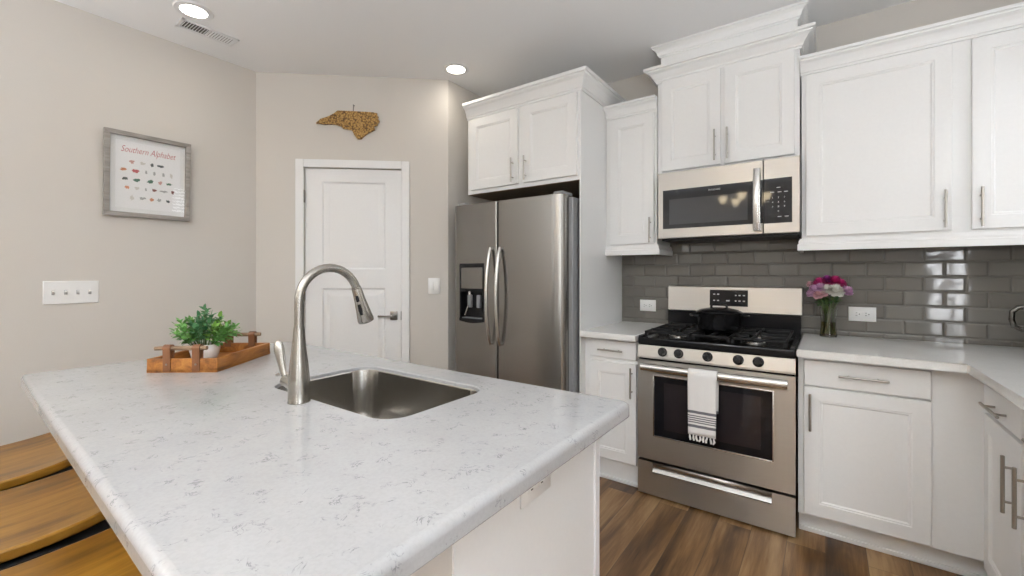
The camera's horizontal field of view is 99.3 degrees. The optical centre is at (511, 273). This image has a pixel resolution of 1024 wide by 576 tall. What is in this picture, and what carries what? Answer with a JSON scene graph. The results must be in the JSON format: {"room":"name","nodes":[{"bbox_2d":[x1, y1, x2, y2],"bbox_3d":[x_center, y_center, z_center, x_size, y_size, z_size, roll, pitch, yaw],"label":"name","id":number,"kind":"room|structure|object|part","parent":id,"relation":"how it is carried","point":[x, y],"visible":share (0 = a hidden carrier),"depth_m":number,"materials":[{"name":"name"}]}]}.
{"room":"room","nodes":[
{"label":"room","id":0,"kind":"room"},
{"bbox_2d":[0,0,255,445],"bbox_3d":[-3.123,-0.100,1.499,0.100,2.740,4.178,0,0,36],"label":"wall","id":1,"kind":"structure","parent":0,"point":[68,73],"depth_m":2.48,"materials":[{"name":"beige paint"}]},
{"bbox_2d":[43,281,98,304],"bbox_3d":[-2.411,0.100,2.382,0.022,0.122,0.213,0,0,36],"label":"light switch","id":2,"kind":"object","parent":1,"relation":"attached to","point":[54,292],"visible":1,"depth_m":2.37,"materials":[{"name":"white plastic"}]},
{"bbox_2d":[102,127,190,221],"bbox_3d":[-2.203,-0.587,2.643,0.049,0.496,0.414,0,0,36],"label":"framed print","id":3,"kind":"object","parent":1,"relation":"attached to","point":[144,176],"visible":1,"depth_m":2.63,"materials":[{"name":"white paper"}]},
{"bbox_2d":[256,72,447,369],"bbox_3d":[-1.217,-0.100,3.276,1.463,2.740,0.100,0,0,-5],"label":"wall","id":4,"kind":"structure","parent":0,"point":[412,127],"depth_m":3.23,"materials":[{"name":"beige paint"}]},
{"bbox_2d":[316,104,379,139],"bbox_3d":[-1.210,-1.127,3.215,0.456,0.258,0.022,0,0,-5],"label":"wall plaque","id":5,"kind":"object","parent":4,"relation":"attached to","point":[360,123],"visible":1,"depth_m":3.21,"materials":[{"name":"brown wood"}]},
{"bbox_2d":[295,159,408,362],"bbox_3d":[-1.176,0.213,3.221,0.819,2.113,0.016,0,0,-5],"label":"trim","id":6,"kind":"structure","parent":4,"relation":"attached to","point":[300,164],"depth_m":3.23,"materials":[{"name":"white paint"}]},
{"bbox_2d":[304,168,400,360],"bbox_3d":[-1.178,0.239,3.234,0.712,2.038,0.085,0,0,-5],"label":"door","id":7,"kind":"structure","parent":4,"relation":"in","point":[353,216],"depth_m":3.25,"materials":[{"name":"white paint"}]},
{"bbox_3d":[-0.927,0.312,3.240,0.138,0.065,0.050,0,0,-5],"label":"handle","id":8,"kind":"part","parent":7,"relation":"part of","materials":[{"name":"silver metal"}]},
{"bbox_2d":[428,278,439,293],"bbox_3d":[-0.587,0.090,3.281,0.087,0.120,0.010,0,0,-5],"label":"light switch","id":9,"kind":"object","parent":4,"relation":"attached to","point":[433,283],"visible":1,"depth_m":3.28,"materials":[{"name":"white plastic"}]},
{"bbox_2d":[448,80,493,370],"bbox_3d":[-0.270,-0.100,3.678,0.100,2.740,0.870,0,0,36],"label":"wall","id":10,"kind":"structure","parent":0,"point":[457,95],"depth_m":3.35,"materials":[{"name":"beige paint"}]},
{"bbox_2d":[55,0,913,96],"bbox_3d":[0.423,-1.495,0.040,7.560,0.050,5.960,0,0,36],"label":"ceiling","id":11,"kind":"structure","parent":0,"point":[504,45],"depth_m":2.60,"materials":[{"name":"paint"}]},
{"bbox_2d":[172,0,213,20],"bbox_3d":[-1.776,-1.466,2.427,0.190,0.005,0.190,0,0,36],"label":"recessed light","id":12,"kind":"object","parent":11,"relation":"in","point":[193,10],"visible":1,"depth_m":2.42,"materials":[{"name":"white paint"}]},
{"bbox_2d":[175,17,238,46],"bbox_3d":[-1.848,-1.465,2.646,0.123,0.009,0.300,0,0,36],"label":"ceiling vent","id":13,"kind":"object","parent":11,"relation":"in","point":[186,24],"visible":1,"depth_m":2.63,"materials":[{"name":"white metal"}]},
{"bbox_2d":[443,63,468,75],"bbox_3d":[-0.401,-1.466,3.119,0.190,0.005,0.190,0,0,36],"label":"recessed light","id":14,"kind":"object","parent":11,"relation":"in","point":[457,69],"visible":1,"depth_m":3.11,"materials":[{"name":"white paint"}]},
{"bbox_2d":[651,0,809,63],"bbox_3d":[1.341,-1.398,2.707,0.843,0.140,0.340,0,0,36],"label":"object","id":15,"kind":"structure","parent":11,"relation":"attached to","point":[796,14],"depth_m":2.55,"materials":[{"name":"white paint"}]},
{"bbox_2d":[600,477,962,575],"bbox_3d":[0.423,1.295,0.040,7.560,0.050,5.960,0,0,36],"label":"floor","id":16,"kind":"structure","parent":0,"point":[642,534],"depth_m":2.03,"materials":[{"name":"brown wood"}]},
{"bbox_2d":[0,432,72,490],"bbox_3d":[-1.758,0.942,1.434,0.456,0.657,0.459,0,0,36],"label":"counter stool","id":17,"kind":"object","parent":16,"relation":"on","point":[26,461],"visible":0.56,"depth_m":1.48,"materials":[{"name":"brown wood"}]},
{"bbox_3d":[-1.758,0.696,1.434,0.444,0.039,0.410,0,0,36],"label":"seat frame","id":18,"kind":"part","parent":17,"relation":"part of","materials":[{"name":"brown wood"}]},
{"bbox_2d":[0,469,110,570],"bbox_3d":[-1.340,0.942,1.133,0.456,0.657,0.459,0,0,36],"label":"counter stool","id":19,"kind":"object","parent":16,"relation":"on","point":[44,516],"visible":0.6,"depth_m":1.15,"materials":[{"name":"brown wood"}]},
{"bbox_3d":[-1.340,0.696,1.133,0.444,0.039,0.410,0,0,36],"label":"seat frame","id":20,"kind":"part","parent":19,"relation":"part of","materials":[{"name":"black metal"}]},
{"bbox_2d":[0,528,141,575],"bbox_3d":[-0.915,0.942,0.826,0.456,0.657,0.459,0,0,36],"label":"counter stool","id":21,"kind":"object","parent":16,"relation":"on","point":[102,553],"visible":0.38,"depth_m":0.96,"materials":[{"name":"brown wood"}]},
{"bbox_2d":[411,438,599,575],"bbox_3d":[-0.638,0.833,1.458,1.700,0.874,0.748,0,0,36],"label":"kitchen island","id":22,"kind":"object","parent":16,"relation":"on","point":[557,533],"visible":0.03,"depth_m":1.01,"materials":[{"name":"white paint"}]},
{"bbox_2d":[21,342,628,575],"bbox_3d":[-0.721,0.376,1.355,1.875,0.040,1.016,0,0,36],"label":"island countertop","id":23,"kind":"structure","parent":22,"relation":"on","point":[193,473],"depth_m":0.84,"materials":[{"name":"white stone"}]},
{"bbox_2d":[147,331,269,372],"bbox_3d":[-1.199,0.306,1.756,0.248,0.101,0.384,0,0,-2],"label":"serving tray","id":24,"kind":"object","parent":23,"relation":"on","point":[231,354],"visible":0.8,"depth_m":1.58,"materials":[{"name":"brown wood"}]},
{"bbox_2d":[168,303,241,357],"bbox_3d":[-1.224,0.231,1.729,0.276,0.229,0.133,0,0,-3],"label":"potted plant","id":25,"kind":"object","parent":24,"relation":"in","point":[198,330],"visible":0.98,"depth_m":1.73,"materials":[{"name":"green plant"}]},
{"bbox_3d":[-1.227,0.312,1.738,0.108,0.068,0.108,0,0,36],"label":"pot","id":26,"kind":"part","parent":25,"relation":"part of","materials":[{"name":"white ceramic"}]},
{"bbox_2d":[274,264,373,404],"bbox_3d":[-0.565,0.163,1.322,0.142,0.386,0.271,0,0,36],"label":"kitchen faucet","id":27,"kind":"object","parent":23,"relation":"on","point":[297,381],"visible":1,"depth_m":1.21,"materials":[{"name":"silver metal"}]},
{"bbox_3d":[-0.648,0.262,1.252,0.090,0.135,0.037,0,0,36],"label":"lever","id":28,"kind":"part","parent":27,"relation":"part of","materials":[{"name":"silver metal"}]},
{"bbox_3d":[-0.540,0.061,1.285,0.025,0.182,0.206,0,0,36],"label":"spout","id":29,"kind":"part","parent":27,"relation":"part of","materials":[{"name":"silver metal"}]},
{"bbox_2d":[277,370,476,418],"bbox_3d":[-0.430,0.475,1.373,0.606,0.214,0.381,0,0,36],"label":"sink","id":30,"kind":"object","parent":23,"relation":"in","point":[377,394],"visible":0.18,"depth_m":1.59,"materials":[{"name":"metal"}]},
{"bbox_2d":[520,474,550,508],"bbox_3d":[0.055,0.462,0.969,0.009,0.073,0.120,0,0,36],"label":"electrical outlet","id":31,"kind":"object","parent":22,"relation":"attached to","point":[539,488],"visible":0.44,"depth_m":0.96,"materials":[{"name":"white plastic"}]},
{"bbox_2d":[528,484,536,493],"bbox_3d":[0.046,0.462,0.951,0.002,0.028,0.033,0,0,36],"label":"socket","id":32,"kind":"object","parent":31,"relation":"attached to","point":[533,490],"depth_m":0.95,"materials":[{"name":"white plastic"}]},
{"bbox_2d":[539,477,546,486],"bbox_3d":[0.070,0.462,0.984,0.002,0.028,0.033,0,0,36],"label":"socket","id":33,"kind":"object","parent":31,"relation":"attached to","point":[543,483],"depth_m":0.99,"materials":[{"name":"white plastic"}]},
{"bbox_2d":[455,191,579,392],"bbox_3d":[0.164,0.367,3.207,0.939,1.765,0.866,0,0,36],"label":"refrigerator","id":34,"kind":"object","parent":16,"relation":"on","point":[517,261],"visible":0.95,"depth_m":2.83,"materials":[{"name":"silver metal"}]},
{"bbox_3d":[-0.275,0.029,3.102,0.201,0.152,0.041,0,0,36],"label":"dispenser panel","id":35,"kind":"part","parent":34,"relation":"part of","materials":[{"name":"silver metal"}]},
{"bbox_3d":[-0.246,0.333,3.099,0.401,1.655,0.070,0,0,36],"label":"door","id":36,"kind":"part","parent":34,"relation":"part of","materials":[{"name":"silver metal"}]},
{"bbox_3d":[-0.160,0.150,2.953,0.025,0.665,0.075,0,0,36],"label":"handle","id":37,"kind":"part","parent":34,"relation":"part of","materials":[{"name":"silver metal"}]},
{"bbox_3d":[-0.093,0.150,2.905,0.025,0.665,0.075,0,0,36],"label":"handle","id":38,"kind":"part","parent":34,"relation":"part of","materials":[{"name":"silver metal"}]},
{"bbox_3d":[0.129,0.333,2.829,0.505,1.655,0.070,0,0,36],"label":"door","id":39,"kind":"part","parent":34,"relation":"part of","materials":[{"name":"silver metal"}]},
{"bbox_2d":[462,66,625,393],"bbox_3d":[0.257,0.002,3.240,1.010,2.537,0.744,0,0,36],"label":"tall cabinet","id":40,"kind":"object","parent":16,"relation":"on","point":[546,136],"visible":0.8,"depth_m":2.93,"materials":[{"name":"white paint"}]},
{"bbox_3d":[-0.131,-0.884,3.128,0.428,0.522,0.020,0,0,36],"label":"door","id":41,"kind":"part","parent":40,"relation":"part of","materials":[{"name":"white paint"}]},
{"bbox_3d":[-0.002,-0.718,3.001,0.011,0.165,0.035,0,0,36],"label":"handle","id":42,"kind":"part","parent":40,"relation":"part of","materials":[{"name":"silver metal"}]},
{"bbox_3d":[0.085,-0.718,2.938,0.011,0.165,0.035,0,0,36],"label":"handle","id":43,"kind":"part","parent":40,"relation":"part of","materials":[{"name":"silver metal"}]},
{"bbox_3d":[0.257,-1.211,3.240,1.010,0.112,0.744,0,0,36],"label":"crown molding","id":44,"kind":"part","parent":40,"relation":"part of","materials":[{"name":"white paint"}]},
{"bbox_3d":[0.244,-0.884,2.857,0.410,0.522,0.020,0,0,36],"label":"door","id":45,"kind":"part","parent":40,"relation":"part of","materials":[{"name":"white paint"}]},
{"bbox_3d":[0.627,0.055,3.010,0.008,2.430,0.684,0,0,36],"label":"panel","id":46,"kind":"part","parent":40,"relation":"part of","materials":[{"name":"white paint"}]},
{"bbox_2d":[585,337,638,487],"bbox_3d":[0.777,0.832,2.907,0.354,0.877,0.675,0,0,36],"label":"base cabinet","id":47,"kind":"object","parent":16,"relation":"on","point":[611,366],"visible":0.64,"depth_m":2.64,"materials":[{"name":"white paint"}]},
{"bbox_3d":[0.597,0.463,2.642,0.158,0.011,0.035,0,0,36],"label":"handle","id":48,"kind":"part","parent":47,"relation":"part of","materials":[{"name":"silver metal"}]},
{"bbox_3d":[0.617,0.461,2.662,0.300,0.105,0.020,0,0,36],"label":"drawer","id":49,"kind":"part","parent":47,"relation":"part of","materials":[{"name":"white paint"}]},
{"bbox_3d":[0.617,0.836,2.662,0.300,0.598,0.020,0,0,36],"label":"door","id":50,"kind":"part","parent":47,"relation":"part of","materials":[{"name":"white paint"}]},
{"bbox_3d":[0.616,1.259,2.683,0.354,0.022,0.012,0,0,36],"label":"shoe molding","id":51,"kind":"part","parent":47,"relation":"part of","materials":[{"name":"white paint"}]},
{"bbox_2d":[580,321,663,341],"bbox_3d":[0.771,0.374,2.897,0.356,0.036,0.701,0,0,36],"label":"countertop","id":52,"kind":"structure","parent":47,"relation":"on","point":[623,331],"depth_m":2.71,"materials":[{"name":"stone"}]},
{"bbox_3d":[0.702,0.645,2.567,0.011,0.180,0.035,0,0,36],"label":"handle","id":53,"kind":"part","parent":47,"relation":"part of","materials":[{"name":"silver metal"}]},
{"bbox_2d":[637,285,802,537],"bbox_3d":[1.223,0.674,2.548,0.771,1.191,0.732,0,0,36],"label":"gas range","id":54,"kind":"object","parent":16,"relation":"on","point":[749,475],"depth_m":2.32,"materials":[{"name":"silver metal"}]},
{"bbox_3d":[0.837,0.437,2.429,0.051,0.051,0.036,0,0,36],"label":"knob","id":55,"kind":"part","parent":54,"relation":"part of","materials":[{"name":"black plastic"}]},
{"bbox_3d":[0.907,0.437,2.378,0.051,0.051,0.036,0,0,36],"label":"knob","id":56,"kind":"part","parent":54,"relation":"part of","materials":[{"name":"black plastic"}]},
{"bbox_3d":[1.078,0.243,2.581,0.045,0.015,0.091,0,0,14],"label":"handle","id":57,"kind":"part","parent":54,"relation":"part of","materials":[{"name":"black metal"}]},
{"bbox_2d":[688,368,718,444],"bbox_3d":[0.998,0.686,2.275,0.142,0.372,0.068,0,0,36],"label":"dish towel","id":58,"kind":"object","parent":54,"relation":"hanging from","point":[703,385],"visible":1,"depth_m":2.25,"materials":[{"name":"fabric"}]},
{"bbox_3d":[1.028,0.437,2.292,0.051,0.051,0.036,0,0,36],"label":"knob","id":59,"kind":"part","parent":54,"relation":"part of","materials":[{"name":"black plastic"}]},
{"bbox_3d":[1.044,1.113,2.315,0.585,0.038,0.032,0,0,36],"label":"finger pull","id":60,"kind":"part","parent":54,"relation":"part of","materials":[{"name":"silver metal"}]},
{"bbox_3d":[1.041,0.747,2.300,0.590,0.349,0.008,0,0,36],"label":"window trim","id":61,"kind":"part","parent":54,"relation":"part of","materials":[{"name":"black glass"}]},
{"bbox_3d":[1.025,0.528,2.276,0.708,0.046,0.059,0,0,36],"label":"handle","id":62,"kind":"part","parent":54,"relation":"part of","materials":[{"name":"silver metal"}]},
{"bbox_3d":[1.048,0.444,2.309,0.767,0.072,0.038,0,0,36],"label":"control panel","id":63,"kind":"part","parent":54,"relation":"part of","materials":[{"name":"silver metal"}]},
{"bbox_3d":[1.051,1.165,2.312,0.767,0.187,0.030,0,0,36],"label":"storage drawer","id":64,"kind":"part","parent":54,"relation":"part of","materials":[{"name":"silver metal"}]},
{"bbox_3d":[1.050,0.774,2.312,0.767,0.564,0.032,0,0,36],"label":"oven door","id":65,"kind":"part","parent":54,"relation":"part of","materials":[{"name":"silver metal"}]},
{"bbox_3d":[1.212,0.185,2.547,0.097,0.032,0.014,0,0,36],"label":"lid handle","id":66,"kind":"part","parent":54,"relation":"part of","materials":[{"name":"silver metal"}]},
{"bbox_3d":[1.212,0.247,2.547,0.281,0.157,0.251,0,0,-25],"label":"dutch oven","id":67,"kind":"part","parent":54,"relation":"part of","materials":[{"name":"black metal"}]},
{"bbox_3d":[1.212,0.211,2.547,0.252,0.032,0.252,0,0,36],"label":"lid","id":68,"kind":"part","parent":54,"relation":"part of","materials":[{"name":"black metal"}]},
{"bbox_2d":[638,326,800,358],"bbox_3d":[1.212,0.381,2.537,0.767,0.052,0.587,0,0,36],"label":"cooktop","id":69,"kind":"object","parent":54,"relation":"in","point":[729,347],"depth_m":2.34,"materials":[{"name":"black metal"}]},
{"bbox_3d":[1.410,0.164,2.801,0.763,0.169,0.103,0,0,36],"label":"backguard panel","id":70,"kind":"part","parent":54,"relation":"part of","materials":[{"name":"silver metal"}]},
{"bbox_3d":[1.146,0.437,2.206,0.051,0.051,0.036,0,0,36],"label":"knob","id":71,"kind":"part","parent":54,"relation":"part of","materials":[{"name":"black plastic"}]},
{"bbox_3d":[1.291,0.359,2.312,0.100,0.010,0.100,0,0,36],"label":"burner","id":72,"kind":"part","parent":54,"relation":"part of","materials":[{"name":"silver metal"}]},
{"bbox_3d":[1.218,0.437,2.154,0.051,0.051,0.036,0,0,36],"label":"knob","id":73,"kind":"part","parent":54,"relation":"part of","materials":[{"name":"black plastic"}]},
{"bbox_2d":[798,357,986,575],"bbox_3d":[2.043,0.832,1.994,1.199,0.877,0.675,0,0,36],"label":"base cabinet","id":74,"kind":"object","parent":16,"relation":"on","point":[891,458],"visible":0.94,"depth_m":1.91,"materials":[{"name":"white paint"}]},
{"bbox_3d":[1.409,0.652,2.057,0.011,0.175,0.035,0,0,36],"label":"handle","id":75,"kind":"part","parent":74,"relation":"part of","materials":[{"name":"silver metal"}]},
{"bbox_3d":[1.568,0.468,1.942,0.177,0.011,0.035,0,0,36],"label":"handle","id":76,"kind":"part","parent":74,"relation":"part of","materials":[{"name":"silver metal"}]},
{"bbox_3d":[1.586,0.470,1.963,0.445,0.120,0.020,0,0,36],"label":"drawer","id":77,"kind":"part","parent":74,"relation":"part of","materials":[{"name":"white paint"}]},
{"bbox_3d":[1.586,0.841,1.963,0.445,0.608,0.020,0,0,36],"label":"door","id":78,"kind":"part","parent":74,"relation":"part of","materials":[{"name":"white paint"}]},
{"bbox_3d":[1.707,1.259,1.973,0.679,0.022,0.012,0,0,36],"label":"shoe molding","id":79,"kind":"part","parent":74,"relation":"part of","materials":[{"name":"white paint"}]},
{"bbox_2d":[796,333,1023,410],"bbox_3d":[1.630,0.374,1.414,1.213,0.036,2.101,0,0,36],"label":"countertop","id":80,"kind":"structure","parent":74,"relation":"on","point":[999,368],"depth_m":1.90,"materials":[{"name":"stone"}]},
{"bbox_2d":[819,307,837,337],"bbox_3d":[1.791,0.273,2.463,0.086,0.165,0.086,0,0,36],"label":"glass vase","id":81,"kind":"object","parent":80,"relation":"on","point":[828,316],"visible":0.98,"depth_m":2.43,"materials":[{"name":"clear glass"}]},
{"bbox_2d":[807,281,821,304],"bbox_3d":[1.746,0.188,2.483,0.118,0.298,0.065,0,0,36],"label":"carnation","id":82,"kind":"object","parent":81,"relation":"in","point":[809,283],"visible":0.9,"depth_m":2.51,"materials":[{"name":"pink plant"}]},
{"bbox_2d":[806,290,824,307],"bbox_3d":[1.742,0.211,2.478,0.090,0.251,0.104,0,0,-21],"label":"carnation","id":83,"kind":"object","parent":81,"relation":"in","point":[807,293],"visible":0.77,"depth_m":2.48,"materials":[{"name":"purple plant"}]},
{"bbox_2d":[808,284,823,307],"bbox_3d":[1.742,0.196,2.467,0.112,0.281,0.078,0,0,36],"label":"carnation","id":84,"kind":"object","parent":81,"relation":"in","point":[812,288],"visible":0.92,"depth_m":2.47,"materials":[{"name":"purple plant"}]},
{"bbox_2d":[813,277,827,299],"bbox_3d":[1.757,0.176,2.477,0.080,0.320,0.074,0,0,36],"label":"carnation","id":85,"kind":"object","parent":81,"relation":"in","point":[818,280],"visible":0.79,"depth_m":2.47,"materials":[{"name":"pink plant"}]},
{"bbox_2d":[813,291,829,307],"bbox_3d":[1.752,0.214,2.442,0.109,0.245,0.063,0,0,10],"label":"carnation","id":86,"kind":"object","parent":81,"relation":"in","point":[816,294],"visible":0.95,"depth_m":2.44,"materials":[{"name":"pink plant"}]},
{"bbox_2d":[816,283,828,307],"bbox_3d":[1.744,0.192,2.444,0.080,0.289,0.064,0,0,36],"label":"carnation","id":87,"kind":"object","parent":81,"relation":"in","point":[819,285],"visible":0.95,"depth_m":2.44,"materials":[{"name":"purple plant"}]},
{"bbox_2d":[820,290,828,307],"bbox_3d":[1.764,0.213,2.446,0.075,0.247,0.099,0,0,36],"label":"carnation","id":88,"kind":"object","parent":81,"relation":"in","point":[823,294],"visible":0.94,"depth_m":2.43,"materials":[{"name":"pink plant"}]},
{"bbox_2d":[818,275,831,307],"bbox_3d":[1.794,0.170,2.479,0.063,0.333,0.069,0,0,-33],"label":"carnation","id":89,"kind":"object","parent":81,"relation":"in","point":[827,277],"visible":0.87,"depth_m":2.47,"materials":[{"name":"purple plant"}]},
{"bbox_2d":[821,284,833,307],"bbox_3d":[1.756,0.195,2.439,0.066,0.282,0.085,0,0,-2],"label":"chrysanthemum","id":90,"kind":"object","parent":81,"relation":"in","point":[827,287],"visible":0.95,"depth_m":2.42,"materials":[{"name":"white plant"}]},
{"bbox_2d":[827,276,841,306],"bbox_3d":[1.817,0.172,2.448,0.080,0.329,0.081,0,0,-1],"label":"carnation","id":91,"kind":"object","parent":81,"relation":"in","point":[834,279],"visible":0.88,"depth_m":2.44,"materials":[{"name":"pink plant"}]},
{"bbox_2d":[828,284,845,307],"bbox_3d":[1.787,0.195,2.420,0.092,0.284,0.114,0,0,-32],"label":"chrysanthemum","id":92,"kind":"object","parent":81,"relation":"in","point":[838,291],"visible":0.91,"depth_m":2.39,"materials":[{"name":"white plant"}]},
{"bbox_2d":[832,279,847,307],"bbox_3d":[1.825,0.181,2.448,0.103,0.312,0.067,0,0,36],"label":"carnation","id":93,"kind":"object","parent":81,"relation":"in","point":[842,282],"visible":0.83,"depth_m":2.43,"materials":[{"name":"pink plant"}]},
{"bbox_2d":[834,285,853,307],"bbox_3d":[1.834,0.199,2.412,0.097,0.274,0.080,0,0,36],"label":"carnation","id":94,"kind":"object","parent":81,"relation":"in","point":[848,290],"visible":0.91,"depth_m":2.39,"materials":[{"name":"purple plant"}]},
{"bbox_2d":[1008,305,1023,331],"bbox_3d":[2.398,0.228,1.897,0.185,0.255,0.270,0,0,-25],"label":"mug handle","id":95,"kind":"object","parent":80,"relation":"on","point":[1015,309],"visible":1,"depth_m":1.97,"materials":[{"name":"ceramic"}]},
{"bbox_2d":[978,385,1023,575],"bbox_3d":[1.692,0.832,1.017,0.625,0.877,1.430,0,0,36],"label":"base cabinet","id":96,"kind":"object","parent":16,"relation":"on","point":[1003,420],"visible":0.96,"depth_m":1.51,"materials":[{"name":"white paint"}]},
{"bbox_3d":[1.709,0.485,1.546,0.035,0.011,0.200,0,0,36],"label":"handle","id":97,"kind":"part","parent":96,"relation":"part of","materials":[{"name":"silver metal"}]},
{"bbox_3d":[1.732,0.469,1.529,0.020,0.118,0.397,0,0,36],"label":"drawer","id":98,"kind":"part","parent":96,"relation":"part of","materials":[{"name":"white paint"}]},
{"bbox_3d":[1.618,0.689,1.419,0.035,0.188,0.011,0,0,36],"label":"handle","id":99,"kind":"part","parent":96,"relation":"part of","materials":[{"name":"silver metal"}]},
{"bbox_3d":[1.554,0.689,1.330,0.035,0.188,0.011,0,0,36],"label":"handle","id":100,"kind":"part","parent":96,"relation":"part of","materials":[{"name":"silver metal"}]},
{"bbox_3d":[1.488,0.843,1.192,0.020,0.605,0.395,0,0,36],"label":"door","id":101,"kind":"part","parent":96,"relation":"part of","materials":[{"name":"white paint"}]},
{"bbox_2d":[608,0,1023,347],"bbox_3d":[1.428,-0.100,2.928,3.530,2.740,0.100,0,0,36],"label":"wall","id":102,"kind":"structure","parent":0,"point":[916,13],"depth_m":2.41,"materials":[{"name":"beige paint"}]},
{"bbox_2d":[603,94,672,255],"bbox_3d":[0.881,-0.641,3.035,0.373,1.027,0.345,0,0,36],"label":"upper cabinet","id":103,"kind":"object","parent":102,"relation":"attached to","point":[631,125],"visible":0.97,"depth_m":2.92,"materials":[{"name":"white paint"}]},
{"bbox_3d":[0.789,-1.113,2.923,0.355,0.085,0.055,0,0,36],"label":"crown molding","id":104,"kind":"part","parent":103,"relation":"part of","materials":[{"name":"white paint"}]},
{"bbox_3d":[0.807,-0.628,2.932,0.302,0.853,0.020,0,0,36],"label":"door","id":105,"kind":"part","parent":103,"relation":"part of","materials":[{"name":"white paint"}]},
{"bbox_3d":[0.892,-0.160,3.050,0.373,0.064,0.308,0,0,36],"label":"light rail","id":106,"kind":"part","parent":103,"relation":"part of","materials":[{"name":"white paint"}]},
{"bbox_3d":[0.897,-0.287,2.833,0.011,0.165,0.035,0,0,36],"label":"handle","id":107,"kind":"part","parent":103,"relation":"part of","materials":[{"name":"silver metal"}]},
{"bbox_2d":[640,300,655,310],"bbox_3d":[0.989,0.229,3.168,0.116,0.082,0.009,0,0,36],"label":"electrical outlet","id":108,"kind":"object","parent":102,"relation":"attached to","point":[645,305],"visible":1,"depth_m":3.17,"materials":[{"name":"white plastic"}]},
{"bbox_2d":[643,22,816,173],"bbox_3d":[1.330,-0.985,2.701,0.917,0.685,0.362,0,0,36],"label":"upper cabinet","id":109,"kind":"object","parent":102,"relation":"attached to","point":[741,102],"visible":0.88,"depth_m":2.56,"materials":[{"name":"white paint"}]},
{"bbox_3d":[1.112,-0.946,2.712,0.346,0.572,0.020,0,0,36],"label":"door","id":110,"kind":"part","parent":109,"relation":"part of","materials":[{"name":"white paint"}]},
{"bbox_3d":[1.213,-0.772,2.605,0.011,0.185,0.035,0,0,36],"label":"handle","id":111,"kind":"part","parent":109,"relation":"part of","materials":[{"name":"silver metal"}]},
{"bbox_3d":[1.268,-0.772,2.565,0.011,0.185,0.035,0,0,36],"label":"handle","id":112,"kind":"part","parent":109,"relation":"part of","materials":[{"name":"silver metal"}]},
{"bbox_2d":[658,155,801,243],"bbox_3d":[1.325,-0.424,2.673,0.754,0.428,0.411,0,0,36],"label":"microwave","id":113,"kind":"object","parent":109,"relation":"attached to","point":[755,200],"visible":0.98,"depth_m":2.52,"materials":[{"name":"silver metal"}]},
{"bbox_3d":[1.175,-0.430,2.613,0.582,0.412,0.035,0,0,36],"label":"door","id":114,"kind":"part","parent":113,"relation":"part of","materials":[{"name":"silver metal"}]},
{"bbox_3d":[1.188,-0.404,2.603,0.551,0.242,0.036,0,0,36],"label":"door glass","id":115,"kind":"part","parent":113,"relation":"part of","materials":[{"name":"black glass"}]},
{"bbox_3d":[1.365,-0.417,2.425,0.037,0.348,0.057,0,0,36],"label":"handle","id":116,"kind":"part","parent":113,"relation":"part of","materials":[{"name":"silver metal"}]},
{"bbox_3d":[1.482,-0.430,2.392,0.170,0.412,0.035,0,0,36],"label":"control panel","id":117,"kind":"part","parent":113,"relation":"part of","materials":[{"name":"silver metal"}]},
{"bbox_3d":[1.330,-1.281,2.701,0.917,0.092,0.362,0,0,36],"label":"crown molding","id":118,"kind":"part","parent":109,"relation":"part of","materials":[{"name":"white paint"}]},
{"bbox_3d":[1.413,-0.946,2.495,0.352,0.572,0.020,0,0,36],"label":"door","id":119,"kind":"part","parent":109,"relation":"part of","materials":[{"name":"white paint"}]},
{"bbox_2d":[849,307,875,321],"bbox_3d":[1.977,0.227,2.455,0.122,0.080,0.009,0,0,36],"label":"electrical outlet","id":120,"kind":"object","parent":102,"relation":"attached to","point":[868,314],"visible":1,"depth_m":2.45,"materials":[{"name":"white plastic"}]},
{"bbox_2d":[854,311,860,316],"bbox_3d":[1.958,0.227,2.465,0.033,0.028,0.002,0,0,36],"label":"socket","id":121,"kind":"object","parent":120,"relation":"attached to","point":[856,313],"depth_m":2.46,"materials":[{"name":"white plastic"}]},
{"bbox_2d":[863,312,870,316],"bbox_3d":[1.992,0.227,2.441,0.033,0.028,0.002,0,0,36],"label":"socket","id":122,"kind":"object","parent":120,"relation":"attached to","point":[865,314],"depth_m":2.44,"materials":[{"name":"white plastic"}]},
{"bbox_2d":[797,2,1023,252],"bbox_3d":[2.133,-0.649,2.130,1.221,1.042,0.350,0,0,36],"label":"upper cabinet","id":123,"kind":"object","parent":102,"relation":"attached to","point":[912,138],"visible":1,"depth_m":2.09,"materials":[{"name":"white paint"}]},
{"bbox_3d":[1.826,-0.640,2.197,0.565,0.870,0.020,0,0,36],"label":"door","id":124,"kind":"part","parent":123,"relation":"part of","materials":[{"name":"white paint"}]},
{"bbox_3d":[2.146,-0.160,2.147,1.221,0.064,0.308,0,0,36],"label":"light rail","id":125,"kind":"part","parent":123,"relation":"part of","materials":[{"name":"white paint"}]},
{"bbox_3d":[2.054,-1.126,2.008,1.207,0.088,0.060,0,0,36],"label":"crown molding","id":126,"kind":"part","parent":123,"relation":"part of","materials":[{"name":"white paint"}]},
{"bbox_3d":[2.018,-0.303,2.025,0.011,0.177,0.035,0,0,36],"label":"handle","id":127,"kind":"part","parent":123,"relation":"part of","materials":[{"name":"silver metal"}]},
{"bbox_3d":[2.113,-0.303,1.956,0.011,0.177,0.035,0,0,36],"label":"handle","id":128,"kind":"part","parent":123,"relation":"part of","materials":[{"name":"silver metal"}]},
{"bbox_3d":[2.325,-0.640,1.837,0.537,0.870,0.020,0,0,36],"label":"door","id":129,"kind":"part","parent":123,"relation":"part of","materials":[{"name":"white paint"}]},
{"bbox_2d":[622,237,1023,347],"bbox_3d":[1.161,0.063,1.727,2.358,0.586,2.160,0,0,36],"label":"wall","id":130,"kind":"structure","parent":0,"point":[961,294],"depth_m":2.42,"materials":[{"name":"grey tile"}]}
]}

